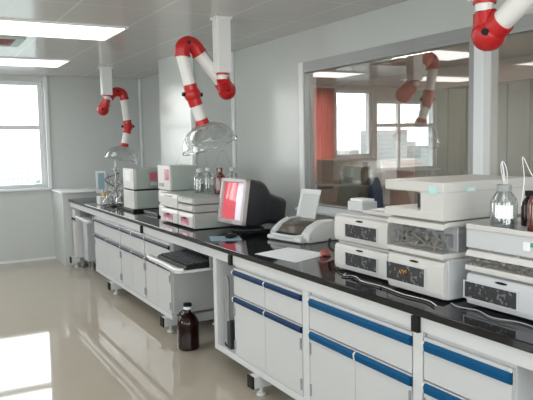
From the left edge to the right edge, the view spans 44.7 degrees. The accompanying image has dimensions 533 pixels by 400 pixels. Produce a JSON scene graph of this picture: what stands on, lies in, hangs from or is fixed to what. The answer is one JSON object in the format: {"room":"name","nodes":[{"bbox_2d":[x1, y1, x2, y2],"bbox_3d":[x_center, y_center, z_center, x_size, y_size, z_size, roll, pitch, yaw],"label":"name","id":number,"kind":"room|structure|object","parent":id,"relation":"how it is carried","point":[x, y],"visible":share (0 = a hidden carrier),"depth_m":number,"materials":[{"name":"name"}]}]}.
{"room":"science laboratory","nodes":[
{"label":"science laboratory","id":0,"kind":"room"},
{"bbox_2d":[0,75,140,261],"bbox_3d":[-3.148,-0.416,8.656,9.300,2.440,0.220,-4,6,-29],"label":"wall","id":1,"kind":"structure","parent":0,"point":[82,140],"depth_m":8.76,"materials":[{"name":"white paint"}]},
{"bbox_2d":[0,81,49,191],"bbox_3d":[-3.802,-0.797,8.175,1.960,1.430,0.170,-4,6,-29],"label":"window","id":2,"kind":"structure","parent":1,"relation":"in","point":[42,186],"depth_m":8.58,"materials":[{"name":"white"}]},
{"bbox_2d":[0,256,55,263],"bbox_3d":[-4.996,0.925,7.600,4.890,0.030,0.012,-4,6,-29],"label":"baseboard","id":3,"kind":"structure","parent":1,"relation":"attached to","point":[52,257],"depth_m":8.60,"materials":[{"name":"white"}]},
{"bbox_2d":[43,76,51,188],"bbox_3d":[-2.906,-0.890,8.604,0.050,1.495,0.040,-4,6,-29],"label":"trim","id":4,"kind":"structure","parent":1,"relation":"attached to","point":[45,87],"depth_m":8.59,"materials":[{"name":"white"}]},
{"bbox_2d":[51,185,123,193],"bbox_3d":[-2.164,-0.151,8.710,1.300,0.025,0.680,-4,6,-29],"label":"trim","id":5,"kind":"structure","parent":1,"relation":"attached to","point":[82,189],"depth_m":8.44,"materials":[{"name":"white"}]},
{"bbox_2d":[138,79,143,167],"bbox_3d":[-1.773,-0.497,9.264,0.040,2.440,0.045,-4,6,-29],"label":"trim","id":6,"kind":"structure","parent":1,"relation":"attached to","point":[139,80],"depth_m":9.19,"materials":[{"name":"white"}]},
{"bbox_2d":[0,259,294,399],"bbox_3d":[-0.639,1.241,4.214,9.600,0.150,10.590,-4,6,-29],"label":"floor","id":7,"kind":"structure","parent":0,"point":[65,335],"depth_m":4.88,"materials":[{"name":"tile"}]},
{"bbox_2d":[71,208,83,266],"bbox_3d":[-2.211,0.461,8.198,0.450,0.739,0.190,-4,6,-29],"label":"drawer pedestal","id":8,"kind":"object","parent":7,"relation":"on","point":[77,224],"visible":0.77,"depth_m":8.05,"materials":[{"name":"metal"}]},
{"bbox_2d":[52,191,123,265],"bbox_3d":[-2.154,0.318,8.770,1.280,0.920,0.650,-4,6,-29],"label":"wall ledge","id":9,"kind":"object","parent":7,"relation":"on","point":[62,211],"visible":0.29,"depth_m":8.26,"materials":[{"name":"white paint"}]},
{"bbox_2d":[82,222,95,269],"bbox_3d":[-2.032,0.491,8.054,0.440,0.700,0.220,-4,6,-29],"label":"drawer pedestal","id":10,"kind":"object","parent":7,"relation":"on","point":[88,229],"visible":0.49,"depth_m":7.89,"materials":[{"name":"grey metal"}]},
{"bbox_2d":[177,302,198,350],"bbox_3d":[-0.584,0.936,4.823,0.160,0.344,0.160,-4,6,-29],"label":"bottle","id":11,"kind":"object","parent":7,"relation":"on","point":[188,323],"visible":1,"depth_m":4.77,"materials":[{"name":"brown glass"}]},
{"bbox_2d":[70,202,532,399],"bbox_3d":[-0.110,0.681,4.889,0.998,0.822,8.030,-4,6,-29],"label":"frame","id":12,"kind":"object","parent":7,"relation":"on","point":[223,263],"visible":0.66,"depth_m":3.50,"materials":[{"name":"silver metal"}]},
{"bbox_2d":[75,210,94,223],"bbox_3d":[-1.927,0.178,7.550,0.504,0.102,0.618,-4,6,-29],"label":"keyboard tray","id":13,"kind":"object","parent":12,"relation":"attached to","point":[85,217],"visible":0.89,"depth_m":7.56,"materials":[{"name":"grey"}]},
{"bbox_2d":[93,216,121,282],"bbox_3d":[-1.451,0.476,6.833,0.501,0.585,0.990,-4,6,-29],"label":"base cabinet","id":14,"kind":"object","parent":12,"relation":"on","point":[107,241],"visible":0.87,"depth_m":6.67,"materials":[{"name":"metal"}]},
{"bbox_2d":[119,225,146,297],"bbox_3d":[-1.031,0.537,6.079,0.501,0.585,0.720,-4,6,-29],"label":"base cabinet","id":15,"kind":"object","parent":12,"relation":"on","point":[133,275],"visible":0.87,"depth_m":5.93,"materials":[{"name":"metal"}]},
{"bbox_2d":[143,234,213,313],"bbox_3d":[-0.702,0.584,5.489,0.501,0.585,0.615,-4,6,-29],"label":"base cabinet","id":16,"kind":"object","parent":12,"relation":"on","point":[166,289],"visible":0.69,"depth_m":5.25,"materials":[{"name":"metal"}]},
{"bbox_2d":[146,243,212,273],"bbox_3d":[-0.475,0.403,4.773,0.674,0.102,0.698,-4,6,-29],"label":"keyboard tray","id":17,"kind":"object","parent":12,"relation":"attached to","point":[170,267],"visible":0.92,"depth_m":4.51,"materials":[{"name":"grey plastic"}]},
{"bbox_2d":[157,249,208,269],"bbox_3d":[-0.584,0.424,4.667,0.229,0.046,0.560,-4,6,-29],"label":"keyboard","id":18,"kind":"object","parent":17,"relation":"on","point":[185,259],"visible":0.98,"depth_m":4.59,"materials":[{"name":"black plastic"}]},
{"bbox_2d":[224,276,229,343],"bbox_3d":[-0.258,0.743,4.287,0.028,0.493,0.092,-2,5,-12],"label":"pipe","id":19,"kind":"object","parent":12,"relation":"attached to","point":[226,279],"visible":0.87,"depth_m":4.25,"materials":[{"name":"grey plastic"}]},
{"bbox_2d":[225,320,234,349],"bbox_3d":[-0.243,0.891,4.309,0.055,0.195,0.129,-4,6,-29],"label":"box","id":20,"kind":"object","parent":12,"relation":"on","point":[230,324],"visible":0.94,"depth_m":4.25,"materials":[{"name":"grey plastic"}]},
{"bbox_2d":[231,266,311,395],"bbox_3d":[0.195,0.714,3.880,0.501,0.585,0.819,-4,6,-29],"label":"base cabinet","id":21,"kind":"object","parent":12,"relation":"on","point":[268,312],"visible":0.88,"depth_m":3.71,"materials":[{"name":"metal"}]},
{"bbox_2d":[68,196,532,353],"bbox_3d":[0.006,0.232,4.900,1.220,0.066,8.100,-4,6,-29],"label":"countertop","id":22,"kind":"structure","parent":12,"relation":"on","point":[320,270],"depth_m":3.22,"materials":[{"name":"black stone"}]},
{"bbox_2d":[95,171,107,193],"bbox_3d":[-1.929,-0.159,7.583,0.130,0.365,0.090,-1,5,-1],"label":"display unit","id":23,"kind":"object","parent":22,"relation":"on","point":[100,175],"visible":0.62,"depth_m":7.56,"materials":[{"name":"grey plastic"}]},
{"bbox_2d":[97,189,110,204],"bbox_3d":[-1.838,-0.038,7.305,0.120,0.170,0.160,-4,6,-29],"label":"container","id":24,"kind":"object","parent":22,"relation":"on","point":[103,199],"visible":0.93,"depth_m":7.25,"materials":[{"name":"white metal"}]},
{"bbox_2d":[105,160,123,206],"bbox_3d":[-1.655,-0.185,7.070,0.182,0.500,0.422,-4,6,-29],"label":"stand","id":25,"kind":"object","parent":22,"relation":"on","point":[115,190],"visible":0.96,"depth_m":7.05,"materials":[{"name":"grey metal"}]},
{"bbox_2d":[122,167,160,211],"bbox_3d":[-1.246,-0.116,6.636,0.380,0.425,0.390,-4,6,-29],"label":"analyser","id":26,"kind":"object","parent":22,"relation":"on","point":[138,197],"visible":0.83,"depth_m":6.48,"materials":[{"name":"grey plastic"}]},
{"bbox_2d":[148,171,157,186],"bbox_3d":[-1.134,-0.211,6.484,0.100,0.160,0.028,-4,6,-29],"label":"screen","id":27,"kind":"object","parent":26,"relation":"attached to","point":[152,175],"visible":0.98,"depth_m":6.47,"materials":[{"name":"pink plastic"}]},
{"bbox_2d":[144,209,159,215],"bbox_3d":[-0.949,0.112,6.252,0.360,0.029,0.400,-4,6,-29],"label":"case","id":28,"kind":"object","parent":22,"relation":"on","point":[155,212],"visible":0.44,"depth_m":6.18,"materials":[{"name":"grey plastic"}]},
{"bbox_2d":[161,206,181,223],"bbox_3d":[-0.640,0.119,5.541,0.426,0.121,0.400,-4,6,-29],"label":"module","id":29,"kind":"object","parent":22,"relation":"on","point":[169,214],"visible":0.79,"depth_m":5.42,"materials":[{"name":"grey plastic"}]},
{"bbox_2d":[160,190,214,208],"bbox_3d":[-0.641,-0.007,5.530,0.424,0.121,0.400,-4,6,-29],"label":"module","id":30,"kind":"object","parent":29,"relation":"on","point":[168,199],"visible":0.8,"depth_m":5.42,"materials":[{"name":"grey plastic"}]},
{"bbox_2d":[194,168,204,192],"bbox_3d":[-0.559,-0.162,5.397,0.092,0.200,0.092,-4,6,-29],"label":"bottle","id":31,"kind":"object","parent":30,"relation":"on","point":[199,169],"visible":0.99,"depth_m":5.38,"materials":[{"name":"grey"}]},
{"bbox_2d":[203,167,213,190],"bbox_3d":[-0.497,-0.179,5.574,0.092,0.200,0.092,-4,6,-29],"label":"bottle","id":32,"kind":"object","parent":30,"relation":"on","point":[208,168],"visible":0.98,"depth_m":5.56,"materials":[{"name":"grey"}]},
{"bbox_2d":[178,210,237,228],"bbox_3d":[-0.462,0.145,5.223,0.426,0.121,0.300,-4,6,-29],"label":"module","id":33,"kind":"object","parent":22,"relation":"on","point":[202,220],"visible":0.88,"depth_m":5.07,"materials":[{"name":"grey plastic"}]},
{"bbox_2d":[178,203,218,212],"bbox_3d":[-0.463,0.051,5.215,0.424,0.056,0.300,-4,6,-29],"label":"module","id":34,"kind":"object","parent":33,"relation":"on","point":[182,206],"visible":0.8,"depth_m":5.05,"materials":[{"name":"grey plastic"}]},
{"bbox_2d":[178,194,219,204],"bbox_3d":[-0.464,-0.008,5.210,0.424,0.051,0.300,-4,6,-29],"label":"module","id":35,"kind":"object","parent":34,"relation":"on","point":[206,198],"visible":0.82,"depth_m":5.07,"materials":[{"name":"grey plastic"}]},
{"bbox_2d":[214,168,224,193],"bbox_3d":[-0.384,-0.159,5.340,0.094,0.215,0.094,-4,6,-29],"label":"bottle","id":36,"kind":"object","parent":35,"relation":"on","point":[219,175],"visible":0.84,"depth_m":5.30,"materials":[{"name":"orange glass"}]},
{"bbox_2d":[209,236,241,240],"bbox_3d":[-0.289,0.269,4.537,0.215,0.004,0.228,-2,5,-8],"label":"mouse pad","id":37,"kind":"object","parent":22,"relation":"on","point":[212,238],"visible":0.8,"depth_m":4.51,"materials":[{"name":"blue"}]},
{"bbox_2d":[225,232,245,237],"bbox_3d":[-0.199,0.239,4.647,0.070,0.038,0.338,1,6,24],"label":"computer mouse","id":38,"kind":"object","parent":37,"relation":"on","point":[229,235],"visible":1,"depth_m":4.52,"materials":[{"name":"black plastic"}]},
{"bbox_2d":[217,178,285,230],"bbox_3d":[-0.099,0.022,5.032,0.462,0.396,0.380,-4,6,-33],"label":"computer monitor","id":39,"kind":"object","parent":22,"relation":"on","point":[245,203],"visible":0.99,"depth_m":4.89,"materials":[{"name":"grey plastic"}]},
{"bbox_2d":[256,247,323,262],"bbox_3d":[0.151,0.324,3.852,0.324,0.002,0.399,-6,7,-41],"label":"paper sheet","id":40,"kind":"object","parent":22,"relation":"on","point":[295,255],"visible":0.86,"depth_m":3.85,"materials":[{"name":"white paper"}]},
{"bbox_2d":[267,194,336,243],"bbox_3d":[0.250,0.123,4.435,0.355,0.291,0.390,-5,7,-39],"label":"printer","id":41,"kind":"object","parent":22,"relation":"on","point":[303,228],"visible":0.97,"depth_m":4.39,"materials":[{"name":"white plastic"}]},
{"bbox_2d":[267,234,305,243],"bbox_3d":[0.140,0.259,4.372,0.072,0.036,0.344,-5,7,-39],"label":"tray","id":42,"kind":"object","parent":41,"relation":"on","point":[295,238],"depth_m":4.30,"materials":[{"name":"white plastic"}]},
{"bbox_2d":[296,189,320,218],"bbox_3d":[0.300,0.032,4.636,0.073,0.215,0.200,-5,7,-39],"label":"paper","id":43,"kind":"object","parent":41,"relation":"in","point":[303,191],"visible":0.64,"depth_m":4.67,"materials":[{"name":"white paper"}]},
{"bbox_2d":[327,238,334,251],"bbox_3d":[0.387,0.270,3.796,0.034,0.090,0.109,-5,6,-34],"label":"cable","id":44,"kind":"object","parent":22,"relation":"on","point":[329,239],"visible":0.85,"depth_m":3.80,"materials":[{"name":"black plastic"}]},
{"bbox_2d":[333,266,381,288],"bbox_3d":[0.437,0.374,3.177,0.062,0.006,0.553,-3,6,-22],"label":"cable","id":45,"kind":"object","parent":22,"relation":"on","point":[333,266],"visible":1,"depth_m":3.10,"materials":[{"name":"black plastic"}]},
{"bbox_2d":[335,240,391,280],"bbox_3d":[0.648,0.286,3.312,0.446,0.143,0.426,-4,6,-29],"label":"module","id":46,"kind":"object","parent":22,"relation":"on","point":[360,258],"visible":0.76,"depth_m":3.19,"materials":[{"name":"grey plastic"}]},
{"bbox_2d":[339,240,391,251],"bbox_3d":[0.655,0.216,3.309,0.388,0.004,0.422,-4,6,-29],"label":"tray","id":47,"kind":"object","parent":46,"relation":"on","point":[343,242],"depth_m":3.21,"materials":[{"name":"white plastic"}]},
{"bbox_2d":[334,211,402,250],"bbox_3d":[0.646,0.140,3.298,0.446,0.143,0.426,-4,6,-29],"label":"module","id":48,"kind":"object","parent":46,"relation":"on","point":[354,226],"visible":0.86,"depth_m":3.16,"materials":[{"name":"grey plastic"}]},
{"bbox_2d":[348,197,376,211],"bbox_3d":[0.508,0.024,3.436,0.100,0.065,0.130,-4,6,-29],"label":"box","id":49,"kind":"object","parent":48,"relation":"on","point":[360,204],"visible":0.94,"depth_m":3.39,"materials":[{"name":"grey plastic"}]},
{"bbox_2d":[340,211,387,219],"bbox_3d":[0.652,0.071,3.296,0.388,0.004,0.422,-4,6,-29],"label":"tray","id":50,"kind":"object","parent":48,"relation":"on","point":[354,214],"depth_m":3.24,"materials":[{"name":"white plastic"}]},
{"bbox_2d":[363,208,391,216],"bbox_3d":[0.680,0.058,3.253,0.280,0.025,0.280,-4,6,-29],"label":"flat tray","id":51,"kind":"object","parent":48,"relation":"on","point":[375,211],"visible":0.26,"depth_m":3.23,"materials":[{"name":"grey plastic"}]},
{"bbox_2d":[341,275,434,306],"bbox_3d":[0.534,0.398,2.906,0.039,0.006,0.694,-4,6,-26],"label":"cable","id":52,"kind":"object","parent":22,"relation":"on","point":[341,275],"visible":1,"depth_m":2.86,"materials":[{"name":"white plastic"}]},
{"bbox_2d":[343,273,436,305],"bbox_3d":[0.534,0.396,2.925,0.041,0.005,0.726,-3,6,-24],"label":"cable","id":53,"kind":"object","parent":22,"relation":"on","point":[345,273],"visible":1,"depth_m":2.87,"materials":[{"name":"white plastic"}]},
{"bbox_2d":[385,250,481,299],"bbox_3d":[0.821,0.306,2.897,0.447,0.171,0.354,-4,6,-29],"label":"module","id":54,"kind":"object","parent":22,"relation":"on","point":[440,279],"visible":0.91,"depth_m":2.72,"materials":[{"name":"grey plastic"}]},
{"bbox_2d":[387,215,516,259],"bbox_3d":[0.818,0.144,2.878,0.440,0.152,0.350,-4,6,-29],"label":"module","id":55,"kind":"object","parent":54,"relation":"on","point":[439,240],"visible":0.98,"depth_m":2.73,"materials":[{"name":"grey plastic"}]},
{"bbox_2d":[387,236,468,259],"bbox_3d":[0.820,0.208,2.884,0.440,0.022,0.350,-4,6,-29],"label":"tray","id":56,"kind":"object","parent":55,"relation":"on","point":[412,248],"depth_m":2.74,"materials":[{"name":"white plastic"}]},
{"bbox_2d":[387,215,516,229],"bbox_3d":[0.818,0.083,2.873,0.439,0.029,0.350,-4,6,-29],"label":"tray","id":57,"kind":"object","parent":55,"relation":"on","point":[410,222],"depth_m":2.72,"materials":[{"name":"white plastic"}]},
{"bbox_2d":[385,174,532,221],"bbox_3d":[0.859,-0.019,2.890,0.548,0.158,0.366,-4,6,-29],"label":"instrument","id":58,"kind":"object","parent":55,"relation":"on","point":[452,197],"visible":0.94,"depth_m":2.72,"materials":[{"name":"grey plastic"}]},
{"bbox_2d":[447,256,472,260],"bbox_3d":[0.830,0.223,2.891,0.388,0.004,0.342,-4,6,-29],"label":"tray","id":59,"kind":"object","parent":54,"relation":"on","point":[470,258],"depth_m":2.69,"materials":[{"name":"white plastic"}]},
{"bbox_2d":[451,303,532,326],"bbox_3d":[0.846,0.435,2.430,0.035,0.005,0.451,-4,6,-29],"label":"cable","id":60,"kind":"object","parent":22,"relation":"on","point":[451,303],"visible":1,"depth_m":2.41,"materials":[{"name":"grey plastic"}]},
{"bbox_2d":[463,271,532,319],"bbox_3d":[1.071,0.348,2.554,0.446,0.141,0.356,-4,6,-29],"label":"module","id":61,"kind":"object","parent":22,"relation":"on","point":[513,297],"visible":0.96,"depth_m":2.45,"materials":[{"name":"grey plastic"}]},
{"bbox_2d":[465,248,532,283],"bbox_3d":[1.069,0.232,2.539,0.440,0.090,0.352,-4,6,-29],"label":"module","id":62,"kind":"object","parent":61,"relation":"on","point":[508,266],"visible":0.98,"depth_m":2.44,"materials":[{"name":"grey plastic"}]},
{"bbox_2d":[465,217,532,258],"bbox_3d":[1.074,0.139,2.534,0.455,0.096,0.353,-4,6,-29],"label":"tray","id":63,"kind":"object","parent":62,"relation":"on","point":[485,235],"visible":0.96,"depth_m":2.46,"materials":[{"name":"grey plastic"}]},
{"bbox_2d":[490,161,517,229],"bbox_3d":[0.904,-0.016,2.466,0.102,0.264,0.100,-4,6,-29],"label":"bottle","id":64,"kind":"object","parent":63,"relation":"on","point":[503,212],"visible":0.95,"depth_m":2.44,"materials":[{"name":"clear glass"}]},
{"bbox_2d":[521,157,532,231],"bbox_3d":[1.000,-0.018,2.374,0.094,0.281,0.111,-4,6,-29],"label":"bottle","id":65,"kind":"object","parent":63,"relation":"on","point":[530,202],"visible":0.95,"depth_m":2.37,"materials":[{"name":"orange glass"}]},
{"bbox_2d":[521,190,532,225],"bbox_3d":[1.048,0.033,2.584,0.060,0.140,0.060,-4,6,-29],"label":"bottle","id":66,"kind":"object","parent":63,"relation":"on","point":[528,193],"visible":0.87,"depth_m":2.57,"materials":[{"name":"brown glass"}]},
{"bbox_2d":[465,248,532,267],"bbox_3d":[1.069,0.204,2.536,0.439,0.029,0.352,-4,6,-29],"label":"tray","id":67,"kind":"object","parent":62,"relation":"on","point":[484,255],"depth_m":2.44,"materials":[{"name":"white plastic"}]},
{"bbox_2d":[465,263,532,283],"bbox_3d":[1.070,0.266,2.542,0.440,0.022,0.352,-4,6,-29],"label":"tray","id":68,"kind":"object","parent":62,"relation":"on","point":[513,273],"depth_m":2.45,"materials":[{"name":"white plastic"}]},
{"bbox_3d":[-0.741,0.088,5.907,0.406,0.121,0.310,-4,6,-29],"label":"module","id":69,"kind":"object","parent":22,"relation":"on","visible":0},
{"bbox_2d":[158,187,211,201],"bbox_3d":[-0.742,-0.038,5.896,0.404,0.121,0.310,-4,6,-29],"label":"module","id":70,"kind":"object","parent":69,"relation":"on","point":[199,188],"visible":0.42,"depth_m":5.84,"materials":[{"name":"grey plastic"}]},
{"bbox_2d":[158,164,197,190],"bbox_3d":[-0.803,-0.208,5.848,0.276,0.220,0.310,-4,6,-29],"label":"box","id":71,"kind":"object","parent":70,"relation":"on","point":[170,177],"visible":1,"depth_m":5.72,"materials":[{"name":"grey plastic"}]},
{"bbox_2d":[307,293,426,399],"bbox_3d":[0.616,0.774,3.126,0.501,0.585,0.784,-4,6,-29],"label":"base cabinet","id":72,"kind":"object","parent":12,"relation":"on","point":[355,354],"visible":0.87,"depth_m":3.00,"materials":[{"name":"metal"}]},
{"bbox_2d":[421,334,532,399],"bbox_3d":[0.943,0.821,2.539,0.501,0.585,0.443,-4,6,-29],"label":"base cabinet","id":73,"kind":"object","parent":12,"relation":"on","point":[452,371],"visible":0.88,"depth_m":2.39,"materials":[{"name":"metal"}]},
{"bbox_2d":[325,202,393,207],"bbox_3d":[1.095,0.564,5.362,0.700,0.925,2.200,-4,6,-29],"label":"desk","id":74,"kind":"object","parent":7,"relation":"on","point":[333,203],"visible":0.02,"depth_m":6.18,"materials":[{"name":"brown wood"}]},
{"bbox_2d":[317,185,332,202],"bbox_3d":[0.462,-0.029,5.793,0.160,0.199,0.250,-4,6,-29],"label":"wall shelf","id":75,"kind":"object","parent":74,"relation":"on","point":[319,187],"visible":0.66,"depth_m":5.68,"materials":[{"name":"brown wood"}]},
{"bbox_2d":[336,164,368,205],"bbox_3d":[0.750,-0.107,5.551,0.160,0.389,0.439,-4,6,-29],"label":"computer monitor","id":76,"kind":"object","parent":74,"relation":"on","point":[353,183],"visible":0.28,"depth_m":5.50,"materials":[{"name":"beige plastic"}]},
{"bbox_2d":[368,177,383,207],"bbox_3d":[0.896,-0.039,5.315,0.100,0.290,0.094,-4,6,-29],"label":"chair","id":77,"kind":"object","parent":74,"relation":"on","point":[375,192],"visible":0.62,"depth_m":5.29,"materials":[{"name":"blue fabric"}]},
{"bbox_2d":[358,160,396,204],"bbox_3d":[1.435,0.114,8.442,0.260,1.250,0.500,-4,6,-29],"label":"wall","id":78,"kind":"structure","parent":7,"relation":"on","point":[382,169],"depth_m":8.22,"materials":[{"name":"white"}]},
{"bbox_2d":[415,88,449,203],"bbox_3d":[2.165,-0.272,7.840,0.518,2.100,0.555,-4,6,-29],"label":"locker","id":79,"kind":"object","parent":7,"relation":"on","point":[431,106],"visible":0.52,"depth_m":7.66,"materials":[{"name":"grey"}]},
{"bbox_2d":[448,85,468,175],"bbox_3d":[2.438,-0.232,7.352,0.518,2.100,0.555,-4,6,-29],"label":"locker","id":80,"kind":"object","parent":7,"relation":"on","point":[458,103],"visible":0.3,"depth_m":7.29,"materials":[{"name":"grey"}]},
{"bbox_2d":[497,78,532,217],"bbox_3d":[2.710,-0.193,6.864,0.518,2.100,0.555,-4,6,-29],"label":"locker","id":81,"kind":"object","parent":7,"relation":"on","point":[514,97],"visible":0.27,"depth_m":6.62,"materials":[{"name":"grey"}]},
{"bbox_2d":[530,80,532,176],"bbox_3d":[2.982,-0.154,6.376,0.518,2.100,0.555,-4,6,-29],"label":"locker","id":82,"kind":"object","parent":7,"relation":"on","point":[531,127],"visible":0.44,"depth_m":6.44,"materials":[{"name":"grey"}]},
{"bbox_2d":[158,51,232,190],"bbox_3d":[-0.748,-0.309,6.984,0.470,2.440,0.900,-4,6,-29],"label":"wall pillar","id":83,"kind":"structure","parent":0,"point":[213,139],"depth_m":6.61,"materials":[{"name":"white paint"}]},
{"bbox_2d":[189,54,195,164],"bbox_3d":[-0.725,-0.264,6.478,0.045,2.440,0.030,-4,6,-29],"label":"trim","id":84,"kind":"structure","parent":83,"relation":"attached to","point":[192,119],"depth_m":6.43,"materials":[{"name":"white"}]},
{"bbox_2d":[0,0,532,85],"bbox_3d":[-0.687,-1.308,3.982,9.600,0.150,10.590,-4,6,-29],"label":"ceiling","id":85,"kind":"structure","parent":0,"point":[155,27],"depth_m":5.42,"materials":[{"name":"white paint"}]},
{"bbox_2d":[0,36,25,46],"bbox_3d":[-2.420,-1.367,5.559,0.600,0.012,0.510,-4,6,-29],"label":"ceiling vent","id":86,"kind":"object","parent":85,"relation":"in","point":[5,41],"visible":1,"depth_m":5.60,"materials":[{"name":"grey"}]},
{"bbox_2d":[0,57,70,67],"bbox_3d":[-2.806,-1.488,6.970,1.230,0.012,0.670,-4,6,-29],"label":"recessed light","id":87,"kind":"object","parent":85,"relation":"in","point":[4,61],"visible":1,"depth_m":7.05,"materials":[{"name":"white plastic"}]},
{"bbox_2d":[0,18,127,40],"bbox_3d":[-1.783,-1.335,5.073,1.230,0.012,0.670,-4,6,-29],"label":"recessed light","id":88,"kind":"object","parent":85,"relation":"in","point":[13,27],"visible":1,"depth_m":5.11,"materials":[{"name":"white plastic"}]},
{"bbox_2d":[97,66,138,163],"bbox_3d":[-1.776,-1.011,7.827,0.429,1.156,0.450,0,5,15],"label":"extraction arm","id":89,"kind":"object","parent":85,"relation":"hanging from","point":[109,93],"visible":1,"depth_m":7.73},
{"bbox_2d":[108,133,138,163],"bbox_3d":[-1.766,-0.630,7.872,0.424,0.387,0.435,-4,6,-29],"label":"hood","id":90,"kind":"object","parent":89,"relation":"attached to","point":[125,138],"depth_m":7.86,"materials":[{"name":"clear glass"}]},
{"bbox_2d":[174,15,237,154],"bbox_3d":[-0.430,-0.836,4.801,0.422,1.008,0.423,0,5,13],"label":"extraction arm","id":91,"kind":"object","parent":85,"relation":"hanging from","point":[218,68],"visible":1,"depth_m":4.71},
{"bbox_2d":[467,0,532,50],"bbox_3d":[1.148,-0.642,2.328,0.435,1.005,0.925,-3,5,-18],"label":"extraction arm","id":92,"kind":"object","parent":85,"relation":"hanging from","point":[491,26],"visible":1,"depth_m":2.59},
{"bbox_2d":[316,86,321,202],"bbox_3d":[-0.384,-0.578,10.024,2.930,2.410,0.060,-4,6,-29],"label":"wall","id":93,"kind":"structure","parent":0,"point":[318,88],"depth_m":10.65,"materials":[{"name":"beige"}]},
{"bbox_2d":[141,0,532,219],"bbox_3d":[0.752,-0.146,4.878,0.100,2.440,10.190,-4,6,-29],"label":"wall","id":94,"kind":"structure","parent":0,"point":[266,74],"depth_m":5.77,"materials":[{"name":"white paint"}]},
{"bbox_2d":[230,51,236,178],"bbox_3d":[-0.328,-0.289,6.678,0.035,2.440,0.045,-4,6,-29],"label":"trim","id":95,"kind":"structure","parent":94,"relation":"attached to","point":[232,74],"depth_m":6.62,"materials":[{"name":"white"}]},
{"bbox_2d":[295,13,532,216],"bbox_3d":[1.218,-0.406,3.941,0.180,1.250,3.740,-4,6,-29],"label":"window","id":96,"kind":"structure","parent":94,"relation":"in","point":[483,65],"depth_m":4.00,"materials":[{"name":"white metal"}]},
{"bbox_2d":[321,55,532,204],"bbox_3d":[3.400,-0.329,6.340,0.100,2.440,10.190,-4,6,-29],"label":"wall","id":97,"kind":"structure","parent":0,"point":[374,118],"depth_m":9.32,"materials":[{"name":"beige paint"}]},
{"label":"outside","id":98,"kind":"structure","parent":0,"visible":0},
{"bbox_3d":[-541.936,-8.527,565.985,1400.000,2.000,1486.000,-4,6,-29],"label":"ground","id":99,"kind":"structure","parent":98,"visible":0},
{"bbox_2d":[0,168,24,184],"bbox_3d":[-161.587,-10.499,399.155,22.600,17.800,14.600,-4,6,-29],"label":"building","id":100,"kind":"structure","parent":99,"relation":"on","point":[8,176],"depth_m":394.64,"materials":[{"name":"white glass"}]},
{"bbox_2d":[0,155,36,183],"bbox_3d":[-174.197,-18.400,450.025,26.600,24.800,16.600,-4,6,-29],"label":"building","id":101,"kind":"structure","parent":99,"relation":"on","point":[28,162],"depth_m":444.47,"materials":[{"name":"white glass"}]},
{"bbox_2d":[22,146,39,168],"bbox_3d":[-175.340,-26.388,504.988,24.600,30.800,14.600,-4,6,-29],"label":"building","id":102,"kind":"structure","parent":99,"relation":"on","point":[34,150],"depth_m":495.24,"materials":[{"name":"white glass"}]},
{"bbox_2d":[30,169,40,183],"bbox_3d":[-146.332,-12.525,429.307,16.600,15.800,12.600,-4,6,-29],"label":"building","id":103,"kind":"structure","parent":99,"relation":"on","point":[35,173],"depth_m":421.23,"materials":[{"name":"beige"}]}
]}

